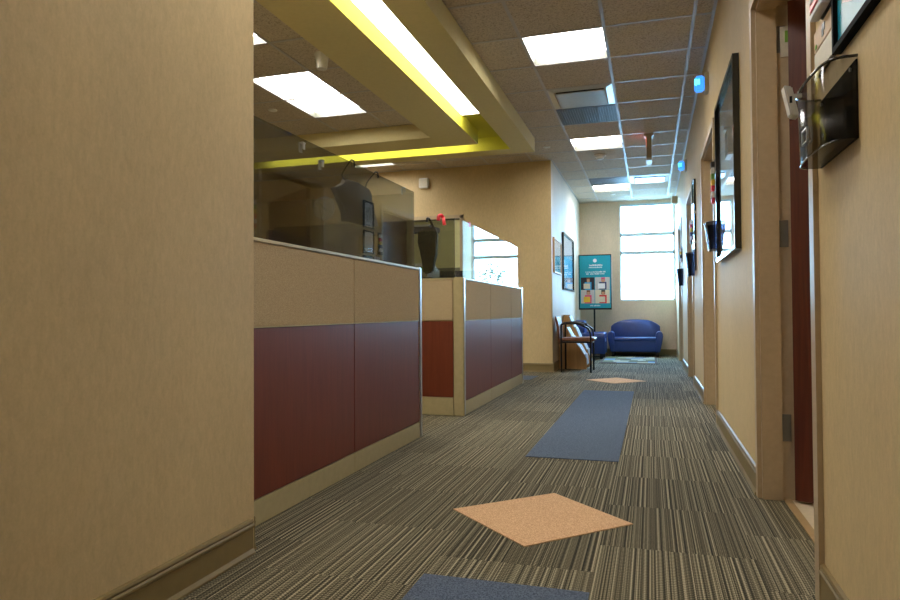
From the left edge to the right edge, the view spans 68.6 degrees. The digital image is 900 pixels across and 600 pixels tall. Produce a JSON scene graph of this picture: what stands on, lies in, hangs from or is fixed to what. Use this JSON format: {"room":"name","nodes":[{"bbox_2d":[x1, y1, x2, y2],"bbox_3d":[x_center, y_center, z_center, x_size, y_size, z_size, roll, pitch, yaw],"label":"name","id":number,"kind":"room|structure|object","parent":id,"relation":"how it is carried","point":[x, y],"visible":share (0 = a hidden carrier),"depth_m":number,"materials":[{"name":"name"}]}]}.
{"room":"office corridor","nodes":[
{"label":"office corridor","id":0,"kind":"room"},
{"bbox_2d":[0,0,253,599],"bbox_3d":[-1.470,-0.758,-0.078,0.140,3.150,4.970,-1,-1,17],"label":"wall","id":1,"kind":"structure","parent":0,"point":[127,126],"depth_m":1.70,"materials":[{"name":"beige paint"}]},
{"bbox_2d":[94,518,255,599],"bbox_3d":[-1.387,0.757,-0.139,0.020,0.116,4.950,-1,-1,17],"label":"baseboard","id":2,"kind":"structure","parent":1,"relation":"attached to","point":[178,577],"depth_m":1.93,"materials":[{"name":"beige wood"}]},
{"bbox_2d":[254,0,509,168],"bbox_3d":[-1.786,-1.842,5.641,3.600,0.153,5.210,-1,-1,17],"label":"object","id":3,"kind":"structure","parent":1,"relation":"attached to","point":[348,8],"depth_m":6.63,"materials":[{"name":"paint"}]},
{"bbox_2d":[254,0,534,173],"bbox_3d":[-1.804,-1.846,5.625,4.115,0.162,5.710,-1,-1,17],"label":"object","id":4,"kind":"structure","parent":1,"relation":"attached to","point":[321,23],"depth_m":5.58,"materials":[{"name":"paint"}]},
{"bbox_2d":[253,0,717,203],"bbox_3d":[-1.407,-1.937,5.506,6.746,0.006,15.650,-1,-1,17],"label":"trim","id":5,"kind":"structure","parent":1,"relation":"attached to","point":[712,13],"depth_m":6.15,"materials":[{"name":"white metal"}]},
{"bbox_2d":[254,160,551,362],"bbox_3d":[-1.018,-0.579,9.676,5.030,3.150,0.142,-1,-1,17],"label":"wall","id":6,"kind":"structure","parent":0,"point":[511,202],"depth_m":9.19,"materials":[{"name":"beige paint"}]},
{"bbox_2d":[313,196,334,219],"bbox_3d":[-1.887,-1.375,9.858,0.350,0.350,0.045,-1,-1,17],"label":"wall clock","id":7,"kind":"object","parent":6,"relation":"attached to","point":[323,207],"visible":1,"depth_m":9.84,"materials":[{"name":"white plastic"}]},
{"bbox_2d":[379,214,463,270],"bbox_3d":[-0.393,-0.101,9.479,1.270,2.180,0.170,-1,-1,17],"label":"door","id":8,"kind":"structure","parent":6,"relation":"in","point":[383,222],"depth_m":9.46,"materials":[{"name":"beige paint"}]},
{"bbox_2d":[419,178,428,188],"bbox_3d":[-0.370,-1.663,9.391,0.140,0.140,0.064,-1,-1,17],"label":"wall speaker","id":9,"kind":"object","parent":6,"relation":"attached to","point":[423,182],"visible":1,"depth_m":9.36,"materials":[{"name":"white plastic"}]},
{"bbox_2d":[419,179,426,186],"bbox_3d":[-0.379,-1.664,9.363,0.120,0.100,0.004,-1,-1,17],"label":"grille","id":10,"kind":"object","parent":9,"relation":"attached to","point":[422,182],"depth_m":9.36,"materials":[{"name":"white plastic"}]},
{"bbox_2d":[523,363,553,371],"bbox_3d":[0.810,0.914,9.010,1.220,0.116,0.020,-1,-1,17],"label":"baseboard","id":11,"kind":"structure","parent":6,"relation":"attached to","point":[527,367],"depth_m":8.89,"materials":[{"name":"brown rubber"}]},
{"bbox_2d":[548,274,552,362],"bbox_3d":[1.358,0.249,8.889,0.054,1.204,0.056,-1,-1,17],"label":"guard","id":12,"kind":"object","parent":6,"relation":"attached to","point":[550,276],"visible":1,"depth_m":8.87,"materials":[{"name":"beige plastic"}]},
{"bbox_2d":[387,220,459,267],"bbox_3d":[-0.327,-0.536,12.184,4.890,3.150,0.100,-1,-1,17],"label":"wall","id":13,"kind":"structure","parent":0,"point":[401,249],"depth_m":12.14,"materials":[{"name":"yellow paint"}]},
{"bbox_2d":[437,268,459,270],"bbox_3d":[-0.341,0.227,12.108,4.890,1.620,0.030,-1,-1,17],"label":"trim","id":14,"kind":"structure","parent":13,"relation":"attached to","point":[439,269],"depth_m":12.01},
{"bbox_2d":[253,0,713,202],"bbox_3d":[-0.220,-2.147,5.200,9.600,0.392,15.950,-1,-1,17],"label":"ceiling","id":15,"kind":"structure","parent":0,"point":[487,22],"depth_m":5.84,"materials":[{"name":"tile"}]},
{"bbox_2d":[253,33,266,44],"bbox_3d":[-1.837,-1.995,4.497,0.606,0.087,1.215,-1,-1,17],"label":"ceiling light","id":16,"kind":"object","parent":15,"relation":"attached to","point":[256,39],"visible":0.08,"depth_m":5.01,"materials":[{"name":"white plastic"}]},
{"bbox_2d":[254,72,364,117],"bbox_3d":[-1.304,-1.966,6.246,0.606,0.087,1.215,-1,-1,17],"label":"ceiling light","id":17,"kind":"object","parent":15,"relation":"attached to","point":[298,85],"visible":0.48,"depth_m":6.33,"materials":[{"name":"white plastic"}]},
{"bbox_2d":[314,51,328,70],"bbox_3d":[-1.012,-1.885,5.212,0.120,0.122,0.120,-1,-1,17],"label":"ceiling sensor","id":18,"kind":"object","parent":15,"relation":"attached to","point":[321,59],"visible":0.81,"depth_m":5.17,"materials":[{"name":"white plastic"}]},
{"bbox_2d":[355,163,393,166],"bbox_3d":[-1.124,-1.917,8.928,0.606,0.087,0.606,-1,-1,17],"label":"ceiling light","id":19,"kind":"object","parent":15,"relation":"attached to","point":[384,163],"visible":0.11,"depth_m":9.21,"materials":[{"name":"white plastic"}]},
{"bbox_2d":[464,113,498,137],"bbox_3d":[-1.786,-1.923,5.642,3.600,0.008,5.210,-1,-1,17],"label":"trim","id":20,"kind":"structure","parent":15,"relation":"attached to","point":[485,130],"depth_m":7.23,"materials":[{"name":"paint"}]},
{"bbox_2d":[352,0,477,114],"bbox_3d":[-0.345,-1.935,4.712,0.288,0.020,4.150,-1,-1,17],"label":"light","id":21,"kind":"object","parent":20,"relation":"attached to","point":[376,11],"visible":0.67,"depth_m":5.07,"materials":[{"name":"white plastic"}]},
{"bbox_2d":[522,28,606,65],"bbox_3d":[0.903,-2.001,5.125,0.606,0.087,0.606,-1,-1,17],"label":"ceiling light","id":22,"kind":"object","parent":15,"relation":"attached to","point":[584,44],"visible":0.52,"depth_m":5.25,"materials":[{"name":"white plastic"}]},
{"bbox_2d":[547,84,614,108],"bbox_3d":[1.259,-1.927,6.290,0.586,0.030,0.586,-1,-1,17],"label":"ceiling vent","id":23,"kind":"object","parent":15,"relation":"in","point":[594,95],"visible":1,"depth_m":6.20,"materials":[{"name":"silver metal"}]},
{"bbox_2d":[556,104,617,124],"bbox_3d":[1.437,-1.924,6.873,0.586,0.011,0.586,-1,-1,17],"label":"ceiling vent","id":24,"kind":"object","parent":15,"relation":"in","point":[602,113],"visible":1,"depth_m":6.84,"materials":[{"name":"grey metal"}]},
{"bbox_2d":[570,136,622,150],"bbox_3d":[1.792,-1.952,8.040,0.606,0.087,0.606,-1,-1,17],"label":"ceiling light","id":25,"kind":"object","parent":15,"relation":"attached to","point":[610,141],"visible":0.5,"depth_m":8.24,"materials":[{"name":"white plastic"}]},
{"bbox_2d":[594,154,605,159],"bbox_3d":[1.964,-1.869,8.633,0.150,0.062,0.150,-1,-1,17],"label":"smoke detector","id":26,"kind":"object","parent":15,"relation":"attached to","point":[597,156],"visible":1,"depth_m":8.59,"materials":[{"name":"white plastic"}]},
{"bbox_2d":[589,176,628,185],"bbox_3d":[2.502,-1.866,10.371,0.586,0.011,0.586,-1,-1,17],"label":"ceiling vent","id":27,"kind":"object","parent":15,"relation":"in","point":[613,180],"visible":1,"depth_m":10.37,"materials":[{"name":"grey metal"}]},
{"bbox_2d":[592,184,629,191],"bbox_3d":[2.680,-1.903,10.955,0.606,0.087,0.606,-1,-1,17],"label":"ceiling light","id":28,"kind":"object","parent":15,"relation":"attached to","point":[619,187],"visible":0.44,"depth_m":11.20,"materials":[{"name":"white plastic"}]},
{"bbox_2d":[644,133,653,165],"bbox_3d":[2.312,-1.758,7.663,0.110,0.325,0.310,-1,-1,17],"label":"exit sign","id":29,"kind":"object","parent":15,"relation":"hanging from","point":[648,136],"visible":1,"depth_m":7.54,"materials":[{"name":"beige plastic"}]},
{"bbox_2d":[646,158,651,165],"bbox_3d":[2.313,-1.608,7.660,0.060,0.025,0.310,-1,-1,17],"label":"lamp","id":30,"kind":"object","parent":29,"relation":"attached to","point":[648,160],"depth_m":7.60,"materials":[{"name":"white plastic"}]},
{"bbox_2d":[629,174,669,183],"bbox_3d":[3.086,-1.865,10.194,0.586,0.030,0.586,-1,-1,17],"label":"ceiling vent","id":31,"kind":"object","parent":15,"relation":"in","point":[660,177],"visible":1,"depth_m":10.10,"materials":[{"name":"silver metal"}]},
{"bbox_2d":[180,355,815,599],"bbox_3d":[-0.200,0.956,5.142,9.600,0.101,15.950,-1,-1,17],"label":"floor","id":32,"kind":"structure","parent":0,"point":[699,530],"depth_m":2.59,"materials":[{"name":"carpet"}]},
{"bbox_2d":[266,230,387,261],"bbox_3d":[-1.135,0.191,6.668,0.070,1.500,2.500,-1,-1,17],"label":"wall","id":33,"kind":"structure","parent":32,"relation":"on","point":[273,235],"depth_m":6.04,"materials":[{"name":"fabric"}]},
{"bbox_2d":[254,237,421,525],"bbox_3d":[-0.526,0.323,3.331,0.082,1.104,2.095,-1,-1,17],"label":"wall","id":34,"kind":"structure","parent":32,"relation":"on","point":[338,336],"depth_m":3.05,"materials":[{"name":"beige fabric"}]},
{"bbox_2d":[298,142,405,194],"bbox_3d":[-0.539,-0.471,3.288,0.031,0.488,1.980,-1,-1,17],"label":"glass screen","id":35,"kind":"object","parent":34,"relation":"on","point":[300,144],"visible":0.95,"depth_m":3.07,"materials":[{"name":"glass"}]},
{"bbox_2d":[330,159,378,226],"bbox_3d":[-0.484,-0.572,3.677,0.159,0.296,0.578,-1,-1,17],"label":"jacket","id":36,"kind":"object","parent":35,"relation":"hanging from","point":[354,202],"visible":1,"depth_m":3.65,"materials":[{"name":"black fabric"}]},
{"bbox_2d":[341,224,439,255],"bbox_3d":[-0.545,0.133,6.066,0.860,1.585,0.310,-1,-1,17],"label":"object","id":37,"kind":"object","parent":32,"relation":"on","point":[349,237],"visible":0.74,"depth_m":6.06,"materials":[{"name":"beige metal"}]},
{"bbox_2d":[422,278,454,415],"bbox_3d":[-0.783,0.376,5.447,1.720,1.080,0.080,-1,-1,17],"label":"wall","id":38,"kind":"structure","parent":32,"relation":"on","point":[437,293],"depth_m":5.20,"materials":[{"name":"beige fabric"}]},
{"bbox_3d":[-0.718,-0.400,5.435,1.670,0.469,0.006,-1,-1,17],"label":"glass screen","id":39,"kind":"object","parent":38,"relation":"on","visible":0},
{"bbox_2d":[437,214,445,224],"bbox_3d":[-0.071,-0.638,5.235,0.074,0.096,0.070,0,-1,-12],"label":"hook","id":40,"kind":"object","parent":39,"relation":"attached to","point":[438,215],"visible":1,"depth_m":5.21,"materials":[{"name":"plastic"}]},
{"bbox_2d":[418,217,438,273],"bbox_3d":[-0.187,-0.437,5.311,0.168,0.450,0.124,-1,-1,17],"label":"jacket","id":41,"kind":"object","parent":40,"relation":"hanging from","point":[427,238],"visible":1,"depth_m":5.31,"materials":[{"name":"black fabric"}]},
{"bbox_2d":[454,277,522,415],"bbox_3d":[0.431,0.383,6.329,0.085,1.084,2.470,-1,-1,17],"label":"wall","id":42,"kind":"structure","parent":32,"relation":"on","point":[488,316],"depth_m":5.80,"materials":[{"name":"beige fabric"}]},
{"bbox_2d":[401,573,588,599],"bbox_3d":[-0.312,0.818,0.416,0.502,0.003,3.240,-1,-1,17],"label":"inlay","id":43,"kind":"object","parent":32,"relation":"on","point":[429,586],"visible":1,"depth_m":1.90,"materials":[{"name":"blue carpet"}]},
{"bbox_2d":[523,375,537,379],"bbox_3d":[0.696,0.956,8.188,0.740,0.003,0.500,-1,-1,17],"label":"inlay","id":44,"kind":"object","parent":32,"relation":"on","point":[524,377],"visible":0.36,"depth_m":8.09,"materials":[{"name":"carpet"}]},
{"bbox_2d":[453,493,632,546],"bbox_3d":[0.354,0.854,2.604,0.505,0.003,0.501,0,-1,-28],"label":"inlay","id":45,"kind":"object","parent":32,"relation":"on","point":[533,520],"visible":1,"depth_m":2.56,"materials":[{"name":"carpet"}]},
{"bbox_2d":[559,326,588,368],"bbox_3d":[1.782,0.675,9.472,0.387,0.600,0.380,-1,-1,17],"label":"magazine rack","id":46,"kind":"object","parent":32,"relation":"on","point":[576,359],"visible":0.65,"depth_m":9.29,"materials":[{"name":"brown wood"}]},
{"bbox_2d":[555,316,596,372],"bbox_3d":[1.723,0.593,8.979,0.523,0.747,0.490,-1,-1,17],"label":"chair","id":47,"kind":"object","parent":32,"relation":"on","point":[590,339],"visible":1,"depth_m":8.81,"materials":[{"name":"black metal"}]},
{"bbox_2d":[563,315,589,365],"bbox_3d":[1.942,0.604,10.000,0.387,0.760,0.380,-1,-1,17],"label":"magazine rack","id":48,"kind":"object","parent":32,"relation":"on","point":[566,318],"visible":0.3,"depth_m":9.84,"materials":[{"name":"brown wood"}]},
{"bbox_2d":[525,390,633,461],"bbox_3d":[1.136,0.897,5.154,0.510,0.003,3.230,-1,-1,17],"label":"inlay","id":49,"kind":"object","parent":32,"relation":"on","point":[593,427],"visible":1,"depth_m":4.47,"materials":[{"name":"blue carpet"}]},
{"bbox_2d":[576,320,606,358],"bbox_3d":[2.458,0.679,11.472,0.500,0.658,0.598,-1,-1,17],"label":"armchair","id":50,"kind":"object","parent":32,"relation":"on","point":[600,343],"visible":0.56,"depth_m":11.19,"materials":[{"name":"blue leather"}]},
{"bbox_2d":[578,254,611,356],"bbox_3d":[2.633,0.097,11.948,0.405,1.838,0.466,0,-1,-33],"label":"stand","id":51,"kind":"object","parent":32,"relation":"on","point":[594,271],"visible":0.93,"depth_m":11.93,"materials":[{"name":"teal paper"}]},
{"bbox_2d":[581,290,594,302],"bbox_3d":[2.501,-0.060,11.965,0.242,0.242,0.001,-1,-1,17],"label":"photo","id":52,"kind":"object","parent":51,"relation":"attached to","point":[587,296],"depth_m":11.96},
{"bbox_2d":[581,277,594,289],"bbox_3d":[2.499,-0.297,11.969,0.242,0.223,0.001,-1,-1,17],"label":"photo","id":53,"kind":"object","parent":51,"relation":"on","point":[587,283],"depth_m":11.97,"materials":[{"name":"multicoloured paper"}]},
{"bbox_2d":[579,255,610,307],"bbox_3d":[2.626,-0.330,11.935,0.550,0.950,0.008,-1,-1,17],"label":"print","id":54,"kind":"object","parent":51,"relation":"attached to","point":[594,270],"depth_m":11.93},
{"bbox_2d":[595,290,609,302],"bbox_3d":[2.750,-0.063,11.889,0.258,0.242,0.001,-1,-1,17],"label":"photo","id":55,"kind":"object","parent":51,"relation":"attached to","point":[601,296],"depth_m":11.89},
{"bbox_2d":[595,277,609,289],"bbox_3d":[2.749,-0.300,11.893,0.258,0.223,0.001,-1,-1,17],"label":"photo","id":56,"kind":"object","parent":51,"relation":"on","point":[601,283],"depth_m":11.89},
{"bbox_2d":[588,378,643,383],"bbox_3d":[1.934,0.939,7.697,0.481,0.003,0.488,0,-1,-28],"label":"inlay","id":57,"kind":"object","parent":32,"relation":"on","point":[606,380],"visible":1,"depth_m":7.68,"materials":[{"name":"carpet"}]},
{"bbox_2d":[599,356,656,363],"bbox_3d":[2.961,0.989,10.880,0.865,0.010,1.530,-1,-1,17],"label":"rug","id":58,"kind":"object","parent":32,"relation":"on","point":[607,359],"visible":1,"depth_m":10.69,"materials":[{"name":"fabric"}]},
{"bbox_2d":[607,319,662,356],"bbox_3d":[3.342,0.681,11.893,0.953,0.658,0.500,-1,-1,17],"label":"loveseat","id":59,"kind":"object","parent":32,"relation":"on","point":[631,335],"visible":0.99,"depth_m":11.78,"materials":[{"name":"blue leather"}]},
{"bbox_2d":[614,337,655,340],"bbox_3d":[3.322,0.699,11.828,0.735,0.070,0.355,-1,-1,17],"label":"seat cushion","id":60,"kind":"object","parent":59,"relation":"on","point":[615,338],"depth_m":11.66,"materials":[{"name":"blue fabric"}]},
{"bbox_3d":[0.239,0.570,7.079,0.620,0.740,0.900,-1,-1,17],"label":"desk","id":61,"kind":"object","parent":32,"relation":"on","visible":0},
{"bbox_2d":[439,270,476,279],"bbox_3d":[0.009,-0.052,6.899,0.560,0.500,0.200,-1,-1,17],"label":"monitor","id":62,"kind":"object","parent":61,"relation":"on","point":[443,274],"visible":0.2,"depth_m":6.85,"materials":[{"name":"black plastic"}]},
{"bbox_3d":[-0.375,0.367,6.428,0.630,1.130,0.610,-1,-1,17],"label":"storage cabinet","id":63,"kind":"object","parent":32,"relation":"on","visible":0},
{"bbox_2d":[401,263,439,277],"bbox_3d":[-0.364,-0.270,6.385,0.430,0.139,0.408,-1,-1,17],"label":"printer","id":64,"kind":"object","parent":63,"relation":"on","point":[435,274],"visible":0.19,"depth_m":6.22,"materials":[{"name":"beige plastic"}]},
{"bbox_2d":[551,161,580,362],"bbox_3d":[1.850,-0.578,10.701,0.140,3.150,3.770,-1,-1,17],"label":"wall","id":65,"kind":"structure","parent":0,"point":[565,208],"depth_m":10.04,"materials":[{"name":"paint"}]},
{"bbox_2d":[552,360,558,371],"bbox_3d":[1.933,0.938,10.640,0.020,0.116,3.790,-1,-1,17],"label":"baseboard","id":66,"kind":"structure","parent":65,"relation":"attached to","point":[556,364],"depth_m":9.05,"materials":[{"name":"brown wood"}]},
{"bbox_2d":[553,237,561,274],"bbox_3d":[1.530,-0.613,9.372,0.022,0.485,0.760,-1,-1,17],"label":"framed picture","id":67,"kind":"object","parent":65,"relation":"attached to","point":[557,245],"visible":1,"depth_m":9.31,"materials":[{"name":"paper"}]},
{"bbox_2d":[562,232,573,291],"bbox_3d":[1.901,-0.580,10.576,0.030,0.870,1.380,-1,-1,17],"label":"framed picture","id":68,"kind":"object","parent":65,"relation":"attached to","point":[567,242],"visible":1,"depth_m":10.46,"materials":[{"name":"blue paper"}]},
{"bbox_2d":[580,199,676,348],"bbox_3d":[4.519,-0.571,11.963,4.510,3.150,0.200,-1,-1,17],"label":"wall","id":69,"kind":"structure","parent":0,"point":[599,222],"depth_m":12.30,"materials":[{"name":"paint"}]},
{"bbox_2d":[592,348,675,355],"bbox_3d":[3.294,0.958,12.196,1.716,0.116,0.020,-1,-1,17],"label":"baseboard","id":70,"kind":"structure","parent":69,"relation":"attached to","point":[672,352],"depth_m":12.09,"materials":[{"name":"brown rubber"}]},
{"bbox_2d":[620,202,674,300],"bbox_3d":[3.645,-0.885,12.196,0.960,1.802,0.134,-1,-1,17],"label":"window","id":71,"kind":"structure","parent":69,"relation":"in","point":[659,203],"depth_m":12.19,"materials":[{"name":"clear glass"}]},
{"bbox_2d":[675,0,899,599],"bbox_3d":[1.890,-0.694,4.480,0.130,3.150,15.650,-1,-1,17],"label":"wall","id":72,"kind":"structure","parent":0,"point":[859,189],"depth_m":1.53,"materials":[{"name":"beige paint"}]},
{"bbox_2d":[671,196,677,204],"bbox_3d":[3.767,-1.668,11.061,0.090,0.120,0.200,-1,-1,17],"label":"camera","id":73,"kind":"object","parent":72,"relation":"attached to","point":[674,199],"visible":0.99,"depth_m":10.97,"materials":[{"name":"beige plastic"}]},
{"bbox_2d":[676,268,682,285],"bbox_3d":[3.302,-0.325,9.486,0.094,0.246,0.227,-1,-1,17],"label":"pocket","id":74,"kind":"object","parent":72,"relation":"attached to","point":[679,271],"visible":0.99,"depth_m":9.39,"materials":[{"name":"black plastic"}]},
{"bbox_2d":[678,217,682,364],"bbox_3d":[3.646,-0.112,10.130,0.213,2.175,1.140,-1,-1,17],"label":"door","id":75,"kind":"structure","parent":72,"relation":"in","point":[680,288],"depth_m":10.63,"materials":[{"name":"beige paint"}]},
{"bbox_2d":[680,247,682,261],"bbox_3d":[3.349,-0.665,9.555,0.036,0.217,0.066,-1,-1,17],"label":"flags","id":76,"kind":"object","parent":72,"relation":"attached to","point":[681,258],"visible":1,"depth_m":9.53,"materials":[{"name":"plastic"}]},
{"bbox_2d":[678,159,686,171],"bbox_3d":[2.873,-1.657,8.144,0.102,0.140,0.110,-1,-1,17],"label":"indicator light","id":77,"kind":"object","parent":72,"relation":"attached to","point":[682,165],"visible":0.99,"depth_m":8.11,"materials":[{"name":"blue plastic"}]},
{"bbox_2d":[682,359,687,375],"bbox_3d":[3.170,0.897,8.879,0.020,0.116,1.500,-1,-1,17],"label":"baseboard","id":78,"kind":"structure","parent":72,"relation":"attached to","point":[685,365],"depth_m":8.81,"materials":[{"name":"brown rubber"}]},
{"bbox_2d":[685,252,694,275],"bbox_3d":[2.545,-0.377,7.004,0.094,0.246,0.197,-1,-1,17],"label":"pocket","id":79,"kind":"object","parent":72,"relation":"attached to","point":[689,255],"visible":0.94,"depth_m":6.93,"materials":[{"name":"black plastic"}]},
{"bbox_2d":[686,184,694,384],"bbox_3d":[2.878,-0.154,7.610,0.213,2.175,1.130,-1,-1,17],"label":"door","id":80,"kind":"structure","parent":72,"relation":"in","point":[690,279],"depth_m":8.10,"materials":[{"name":"beige paint"}]},
{"bbox_2d":[690,220,693,243],"bbox_3d":[2.588,-0.737,7.059,0.036,0.277,0.066,-1,-1,17],"label":"flags","id":81,"kind":"object","parent":72,"relation":"attached to","point":[690,220],"visible":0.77,"depth_m":7.03,"materials":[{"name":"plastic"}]},
{"bbox_2d":[692,179,695,213],"bbox_3d":[2.502,-1.060,6.767,0.022,0.320,0.270,-1,-1,17],"label":"framed certificate","id":82,"kind":"object","parent":72,"relation":"attached to","point":[694,180],"visible":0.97,"depth_m":6.64,"materials":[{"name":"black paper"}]},
{"bbox_2d":[692,213,695,242],"bbox_3d":[2.505,-0.733,6.761,0.022,0.275,0.270,-1,-1,17],"label":"framed certificate","id":83,"kind":"object","parent":72,"relation":"attached to","point":[694,214],"visible":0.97,"depth_m":6.67,"materials":[{"name":"white paper"}]},
{"bbox_2d":[692,243,696,271],"bbox_3d":[2.506,-0.433,6.756,0.022,0.275,0.270,-1,-1,17],"label":"framed certificate","id":84,"kind":"object","parent":72,"relation":"attached to","point":[694,244],"visible":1,"depth_m":6.63,"materials":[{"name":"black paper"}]},
{"bbox_2d":[693,375,703,402],"bbox_3d":[2.419,0.856,6.416,0.020,0.116,1.390,-1,-1,17],"label":"baseboard","id":85,"kind":"structure","parent":72,"relation":"attached to","point":[697,385],"depth_m":6.29,"materials":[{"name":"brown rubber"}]},
{"bbox_2d":[694,72,708,94],"bbox_3d":[1.952,-1.678,5.121,0.102,0.140,0.110,-1,-1,17],"label":"indicator light","id":86,"kind":"object","parent":72,"relation":"attached to","point":[701,83],"visible":1,"depth_m":5.08,"materials":[{"name":"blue plastic"}]},
{"bbox_2d":[700,117,718,423],"bbox_3d":[2.434,-0.191,5.503,2.022,2.175,0.702,1,-2,-45],"label":"door","id":87,"kind":"structure","parent":72,"relation":"in","point":[708,210],"depth_m":5.69,"materials":[{"name":"beige paint"}]},
{"bbox_2d":[704,221,715,251],"bbox_3d":[1.796,-0.436,4.536,0.089,0.191,0.237,-1,-1,17],"label":"pocket","id":88,"kind":"object","parent":72,"relation":"attached to","point":[710,226],"visible":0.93,"depth_m":4.45,"materials":[{"name":"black plastic"}]},
{"bbox_2d":[710,159,714,203],"bbox_3d":[1.830,-0.824,4.573,0.036,0.307,0.066,-1,-1,17],"label":"flags","id":89,"kind":"object","parent":72,"relation":"attached to","point":[712,165],"visible":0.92,"depth_m":4.55,"materials":[{"name":"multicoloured plastic"}]},
{"bbox_2d":[714,53,741,261],"bbox_3d":[1.613,-0.757,3.850,0.032,1.005,1.000,-1,-1,17],"label":"framed picture","id":90,"kind":"object","parent":72,"relation":"attached to","point":[727,108],"visible":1,"depth_m":3.72,"materials":[{"name":"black glass"}]},
{"bbox_2d":[716,410,755,494],"bbox_3d":[1.609,0.811,3.757,0.020,0.116,1.810,-1,-1,17],"label":"baseboard","id":91,"kind":"structure","parent":72,"relation":"attached to","point":[745,462],"depth_m":3.48,"materials":[{"name":"beige wood"}]},
{"bbox_2d":[749,0,824,599],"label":"door","id":92,"kind":"structure","parent":72,"relation":"in","point":[785,197],"depth_m":2.82,"materials":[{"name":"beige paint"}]},
{"bbox_2d":[784,498,813,542],"bbox_3d":[1.286,0.842,2.312,0.030,0.006,1.040,-1,-1,17],"label":"trim","id":93,"kind":"structure","parent":72,"relation":"attached to","point":[797,513],"depth_m":2.54,"materials":[{"name":"beige wood"}]},
{"bbox_2d":[809,0,830,21],"bbox_3d":[0.949,-0.845,1.679,0.036,0.222,0.124,-1,-1,17],"label":"sign","id":94,"kind":"object","parent":72,"relation":"attached to","point":[819,9],"visible":0.91,"depth_m":1.69,"materials":[{"name":"white plastic"}]},
{"bbox_2d":[814,7,835,68],"bbox_3d":[0.971,-0.665,1.704,0.012,0.120,0.195,-1,-1,17],"label":"room sign","id":95,"kind":"object","parent":72,"relation":"attached to","point":[822,37],"visible":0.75,"depth_m":1.70,"materials":[{"name":"beige plastic"}]},
{"bbox_2d":[796,53,858,169],"bbox_3d":[0.918,-0.449,1.631,0.076,0.191,0.336,-1,-1,17],"label":"pocket","id":96,"kind":"object","parent":72,"relation":"attached to","point":[828,107],"visible":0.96,"depth_m":1.51,"materials":[{"name":"plastic"}]},
{"bbox_2d":[781,86,801,119],"bbox_3d":[0.877,-0.506,1.690,0.044,0.082,0.042,-1,-1,17],"label":"tag","id":97,"kind":"object","parent":96,"relation":"attached to","point":[789,97],"visible":1,"depth_m":1.68,"materials":[{"name":"white plastic"}]},
{"bbox_2d":[819,564,848,599],"bbox_3d":[0.281,0.738,-0.605,0.020,0.116,5.030,-1,-1,17],"label":"baseboard","id":98,"kind":"structure","parent":72,"relation":"attached to","point":[830,589],"depth_m":1.72,"materials":[{"name":"beige wood"}]},
{"bbox_2d":[831,0,880,54],"bbox_3d":[0.831,-1.035,1.272,0.020,0.875,0.685,-1,-1,17],"label":"framed poster","id":99,"kind":"object","parent":72,"relation":"attached to","point":[847,16],"visible":1,"depth_m":1.50,"materials":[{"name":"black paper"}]},
{"bbox_2d":[837,0,865,39],"bbox_3d":[0.835,-1.035,1.271,0.008,0.855,0.665,-1,-1,17],"label":"print","id":100,"kind":"object","parent":99,"relation":"attached to","point":[851,14],"depth_m":1.48},
{"bbox_3d":[-3.156,-0.691,2.959,4.855,3.150,0.140,-1,-1,17],"label":"wall","id":101,"kind":"structure","parent":0,"visible":0},
{"bbox_2d":[254,516,256,549],"bbox_3d":[-3.057,0.826,2.987,4.993,0.116,0.020,-1,-1,17],"label":"baseboard","id":102,"kind":"structure","parent":101,"relation":"attached to","point":[255,547],"depth_m":2.26,"materials":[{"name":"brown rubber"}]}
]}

